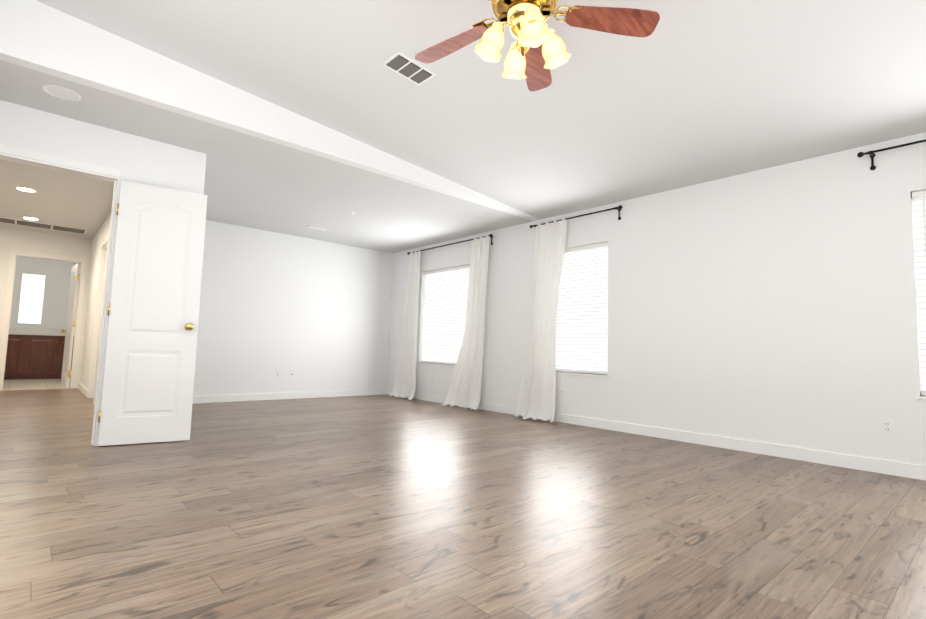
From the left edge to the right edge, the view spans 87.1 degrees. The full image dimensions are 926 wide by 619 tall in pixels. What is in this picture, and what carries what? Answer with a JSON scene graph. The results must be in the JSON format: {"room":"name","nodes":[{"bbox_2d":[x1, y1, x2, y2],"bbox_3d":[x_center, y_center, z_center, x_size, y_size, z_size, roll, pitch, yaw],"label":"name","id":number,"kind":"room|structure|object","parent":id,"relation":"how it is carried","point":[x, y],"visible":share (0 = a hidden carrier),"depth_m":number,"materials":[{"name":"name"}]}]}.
{"room":"empty bedroom","nodes":[
{"label":"empty bedroom","id":0,"kind":"room"},
{"bbox_2d":[9,256,80,329],"bbox_3d":[-8.687,0.125,9.678,2.040,2.440,0.150,6,-6,-42],"label":"wall","id":1,"kind":"structure","parent":0,"point":[56,274],"depth_m":9.86,"materials":[{"name":"paint"}]},
{"bbox_2d":[16,274,44,324],"bbox_3d":[-8.616,-0.201,9.726,0.380,1.000,0.122,6,-6,-42],"label":"window","id":2,"kind":"structure","parent":1,"relation":"in","point":[31,299],"depth_m":9.72,"materials":[{"name":"white glass"}]},
{"bbox_2d":[9,327,74,334],"bbox_3d":[-8.596,0.417,9.603,2.000,0.100,0.020,6,-6,-42],"label":"backsplash","id":3,"kind":"structure","parent":1,"relation":"attached to","point":[35,331],"depth_m":9.67,"materials":[{"name":"beige stone"}]},
{"bbox_2d":[0,227,92,387],"bbox_3d":[-6.966,-0.019,7.311,2.300,2.440,0.120,6,-6,-42],"label":"wall","id":4,"kind":"structure","parent":0,"point":[34,241],"depth_m":7.61,"materials":[{"name":"paint"}]},
{"bbox_2d":[61,263,79,386],"bbox_3d":[-6.623,0.260,8.187,0.177,2.030,0.749,6,-6,-42],"label":"bathroom door","id":5,"kind":"structure","parent":4,"relation":"in","point":[70,327],"depth_m":8.07,"materials":[{"name":"white paint"}]},
{"bbox_2d":[80,213,110,388],"bbox_3d":[-5.197,0.003,6.967,0.120,2.440,2.750,6,-6,-42],"label":"wall","id":6,"kind":"structure","parent":0,"point":[102,234],"depth_m":7.29,"materials":[{"name":"paint"}]},
{"bbox_2d":[77,382,87,396],"bbox_3d":[-5.663,1.190,7.249,0.020,0.095,1.610,6,-6,-42],"label":"baseboard","id":7,"kind":"structure","parent":6,"relation":"attached to","point":[84,390],"depth_m":7.22,"materials":[{"name":"white wood"}]},
{"bbox_2d":[93,249,106,396],"bbox_3d":[-4.757,0.162,6.458,0.035,2.042,0.692,6,-6,-42],"label":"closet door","id":8,"kind":"structure","parent":6,"relation":"in","point":[100,320],"depth_m":6.68,"materials":[{"name":"white paint"}]},
{"bbox_2d":[0,100,206,445],"bbox_3d":[-4.118,-0.323,2.596,4.840,2.440,0.120,6,-6,-42],"label":"wall","id":9,"kind":"structure","parent":0,"point":[137,159],"depth_m":3.77,"materials":[{"name":"paint"}]},
{"bbox_2d":[0,144,120,445],"bbox_3d":[-3.292,-0.085,3.315,1.420,2.130,0.132,6,-6,-42],"label":"door frame","id":10,"kind":"structure","parent":9,"relation":"attached to","point":[39,159],"depth_m":3.62,"materials":[{"name":"white wood"}]},
{"bbox_2d":[98,181,207,445],"bbox_3d":[-2.432,0.026,3.856,0.609,2.030,0.194,6,-6,-42],"label":"bedroom door","id":11,"kind":"structure","parent":9,"relation":"in","point":[150,357],"depth_m":3.86,"materials":[{"name":"white paint"}]},
{"bbox_2d":[0,60,532,252],"bbox_3d":[-5.255,-1.283,6.853,8.650,0.100,9.250,6,-6,-42],"label":"ceiling","id":12,"kind":"structure","parent":0,"point":[256,183],"depth_m":5.28,"materials":[{"name":"white paint"}]},
{"bbox_2d":[14,187,37,192],"bbox_3d":[-4.881,-1.337,5.437,0.204,0.008,0.204,6,-6,-42],"label":"recessed light","id":13,"kind":"object","parent":12,"relation":"in","point":[24,189],"visible":1,"depth_m":5.43,"materials":[{"name":"white plastic"}]},
{"bbox_2d":[21,217,39,220],"bbox_3d":[-6.004,-1.261,6.764,0.204,0.008,0.204,6,-6,-42],"label":"recessed light","id":14,"kind":"object","parent":12,"relation":"in","point":[30,218],"visible":0.94,"depth_m":6.76,"materials":[{"name":"white plastic"}]},
{"bbox_2d":[0,217,87,233],"bbox_3d":[-6.522,-1.264,6.811,2.010,0.015,0.360,6,-6,-42],"label":"ceiling vent","id":15,"kind":"object","parent":12,"relation":"in","point":[40,225],"visible":1,"depth_m":7.10,"materials":[{"name":"white plastic"}]},
{"bbox_2d":[42,85,80,100],"bbox_3d":[-2.692,-1.452,3.265,0.204,0.008,0.204,6,-6,-42],"label":"recessed light","id":16,"kind":"object","parent":12,"relation":"in","point":[61,92],"visible":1,"depth_m":3.26,"materials":[{"name":"white plastic"}]},
{"bbox_2d":[305,225,328,230],"bbox_3d":[-2.038,-1.138,6.806,0.300,0.013,0.120,6,-6,-42],"label":"ceiling vent","id":17,"kind":"object","parent":12,"relation":"in","point":[316,227],"visible":1,"depth_m":6.77,"materials":[{"name":"white plastic"}]},
{"bbox_2d":[0,0,539,220],"bbox_3d":[-2.127,-1.821,3.403,8.250,0.788,0.100,6,-6,-42],"label":"ceiling beam","id":18,"kind":"structure","parent":0,"point":[40,36],"depth_m":3.39,"materials":[{"name":"paint"}]},
{"bbox_2d":[193,220,391,395],"bbox_3d":[-2.663,0.101,7.284,3.610,2.440,0.150,6,-6,-42],"label":"wall","id":19,"kind":"structure","parent":0,"point":[314,314],"depth_m":7.24,"materials":[{"name":"paint"}]},
{"bbox_2d":[275,371,280,378],"bbox_3d":[-2.698,0.948,7.099,0.070,0.115,0.008,6,-6,-42],"label":"outlet","id":20,"kind":"object","parent":19,"relation":"attached to","point":[277,374],"visible":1,"depth_m":7.09,"materials":[{"name":"white plastic"}]},
{"bbox_2d":[192,389,384,403],"bbox_3d":[-2.653,1.265,7.118,3.580,0.095,0.014,6,-6,-42],"label":"baseboard","id":21,"kind":"structure","parent":19,"relation":"attached to","point":[314,394],"depth_m":7.12,"materials":[{"name":"white wood"}]},
{"bbox_2d":[289,370,294,377],"bbox_3d":[-2.542,0.964,7.239,0.070,0.115,0.008,6,-6,-42],"label":"outlet","id":22,"kind":"object","parent":19,"relation":"attached to","point":[292,373],"visible":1,"depth_m":7.24,"materials":[{"name":"white plastic"}]},
{"bbox_2d":[0,379,925,618],"bbox_3d":[-3.392,1.125,4.489,8.650,0.104,15.050,6,-6,-42],"label":"floor","id":23,"kind":"structure","parent":0,"point":[385,506],"depth_m":2.28,"materials":[{"name":"brown wood"}]},
{"bbox_2d":[4,335,27,379],"bbox_3d":[-8.789,0.872,9.022,0.990,0.840,0.588,6,-6,-42],"label":"base cabinet","id":24,"kind":"object","parent":23,"relation":"on","point":[17,347],"depth_m":9.06,"materials":[{"name":"brown wood"}]},
{"bbox_2d":[3,388,70,389],"bbox_3d":[-6.610,1.233,7.560,0.810,0.006,0.120,6,-6,-42],"label":"threshold","id":25,"kind":"object","parent":23,"relation":"on","point":[36,388],"visible":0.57,"depth_m":7.58,"materials":[{"name":"tile"}]},
{"bbox_2d":[24,335,73,378],"bbox_3d":[-8.052,0.946,9.679,0.990,0.840,0.588,6,-6,-42],"label":"base cabinet","id":26,"kind":"object","parent":23,"relation":"on","point":[34,353],"depth_m":9.33,"materials":[{"name":"brown wood"}]},
{"bbox_2d":[9,331,31,334],"bbox_3d":[-8.404,0.473,9.382,2.000,0.036,0.600,6,-6,-42],"label":"countertop","id":27,"kind":"structure","parent":26,"relation":"on","point":[10,332],"depth_m":9.20,"materials":[{"name":"beige stone"}]},
{"bbox_2d":[36,0,925,219],"bbox_3d":[-0.259,-1.937,1.320,8.250,0.788,5.500,6,-6,-42],"label":"ceiling","id":28,"kind":"structure","parent":0,"point":[685,93],"depth_m":3.29,"materials":[{"name":"white paint"}]},
{"bbox_2d":[382,51,435,85],"bbox_3d":[-0.361,-1.613,3.274,0.310,0.037,0.190,6,-6,-42],"label":"ceiling vent","id":29,"kind":"object","parent":28,"relation":"in","point":[405,66],"visible":1,"depth_m":3.26,"materials":[{"name":"white plastic"}]},
{"bbox_2d":[415,0,659,90],"bbox_3d":[0.255,-1.434,2.303,1.202,0.521,1.233,6,-6,-42],"label":"ceiling fan","id":30,"kind":"object","parent":28,"relation":"hanging from","point":[532,59],"visible":1,"depth_m":2.33,"materials":[{"name":"brown wood"}]},
{"bbox_2d":[387,132,925,465],"bbox_3d":[1.759,-0.033,5.208,0.200,2.620,9.150,6,-6,-42],"label":"wall","id":31,"kind":"structure","parent":0,"point":[777,305],"depth_m":4.23,"materials":[{"name":"paint"}]},
{"bbox_2d":[390,234,492,409],"bbox_3d":[-0.401,0.191,7.246,0.277,2.358,2.158,6,-6,-42],"label":"curtain","id":32,"kind":"object","parent":31,"relation":"attached to","point":[464,390],"visible":1,"depth_m":6.78,"materials":[{"name":"white fabric"}]},
{"bbox_2d":[417,268,468,366],"bbox_3d":[-0.178,0.107,7.342,0.192,1.482,1.360,6,-6,-42],"label":"window","id":33,"kind":"structure","parent":31,"relation":"in","point":[435,361],"depth_m":7.38,"materials":[{"name":"white"}]},
{"bbox_2d":[421,264,469,364],"bbox_3d":[-0.205,0.093,7.318,0.072,1.453,1.308,6,-6,-42],"label":"window blind","id":34,"kind":"object","parent":33,"relation":"attached to","point":[445,303],"visible":0.69,"depth_m":7.41,"materials":[{"name":"white plastic"}]},
{"bbox_2d":[560,388,564,398],"bbox_3d":[1.150,0.967,5.621,0.008,0.115,0.070,6,-6,-42],"label":"outlet","id":35,"kind":"object","parent":31,"relation":"attached to","point":[562,392],"visible":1,"depth_m":5.62,"materials":[{"name":"white plastic"}]},
{"bbox_2d":[515,205,621,421],"bbox_3d":[1.124,0.095,5.533,0.294,2.358,1.428,6,-6,-42],"label":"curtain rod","id":36,"kind":"object","parent":31,"relation":"attached to","point":[536,398],"visible":1,"depth_m":5.75,"materials":[{"name":"white fabric"}]},
{"bbox_2d":[515,218,567,421],"bbox_3d":[0.868,0.110,5.765,0.222,2.350,0.740,6,-6,-42],"label":"curtain","id":37,"kind":"object","parent":36,"relation":"hanging from","point":[536,397],"depth_m":5.75,"materials":[{"name":"fabric"}]},
{"bbox_2d":[556,247,608,376],"bbox_3d":[1.347,0.012,5.642,0.192,1.482,0.890,6,-6,-42],"label":"window","id":38,"kind":"structure","parent":31,"relation":"in","point":[587,374],"depth_m":5.48,"materials":[{"name":"white"}]},
{"bbox_2d":[556,242,607,374],"bbox_3d":[1.319,-0.002,5.619,0.072,1.453,0.838,6,-6,-42],"label":"window blind","id":39,"kind":"object","parent":38,"relation":"attached to","point":[582,326],"visible":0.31,"depth_m":5.56,"materials":[{"name":"white plastic"}]},
{"bbox_2d":[385,389,925,479],"bbox_3d":[1.627,1.218,5.053,0.014,0.095,8.800,6,-6,-42],"label":"baseboard","id":40,"kind":"structure","parent":31,"relation":"attached to","point":[913,471],"depth_m":4.19,"materials":[{"name":"white wood"}]},
{"bbox_2d":[881,418,893,435],"bbox_3d":[3.052,0.843,3.501,0.008,0.115,0.070,6,-6,-42],"label":"outlet","id":41,"kind":"object","parent":31,"relation":"attached to","point":[887,426],"visible":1,"depth_m":3.50,"materials":[{"name":"white plastic"}]},
{"bbox_2d":[857,139,925,169],"bbox_3d":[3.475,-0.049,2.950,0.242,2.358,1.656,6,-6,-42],"label":"curtain rod","id":42,"kind":"object","parent":31,"relation":"attached to","point":[871,156],"visible":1,"depth_m":3.61,"materials":[{"name":"black metal"}]},
{"bbox_2d":[914,198,925,399],"bbox_3d":[3.631,-0.131,3.094,0.192,1.482,1.140,6,-6,-42],"label":"window","id":43,"kind":"structure","parent":31,"relation":"in","point":[921,397],"depth_m":3.38,"materials":[{"name":"white"}]},
{"bbox_2d":[912,190,925,395],"bbox_3d":[3.604,-0.145,3.071,0.072,1.453,1.088,6,-6,-42],"label":"window blind","id":44,"kind":"object","parent":43,"relation":"attached to","point":[919,209],"visible":1,"depth_m":3.47,"materials":[{"name":"white plastic"}]}
]}

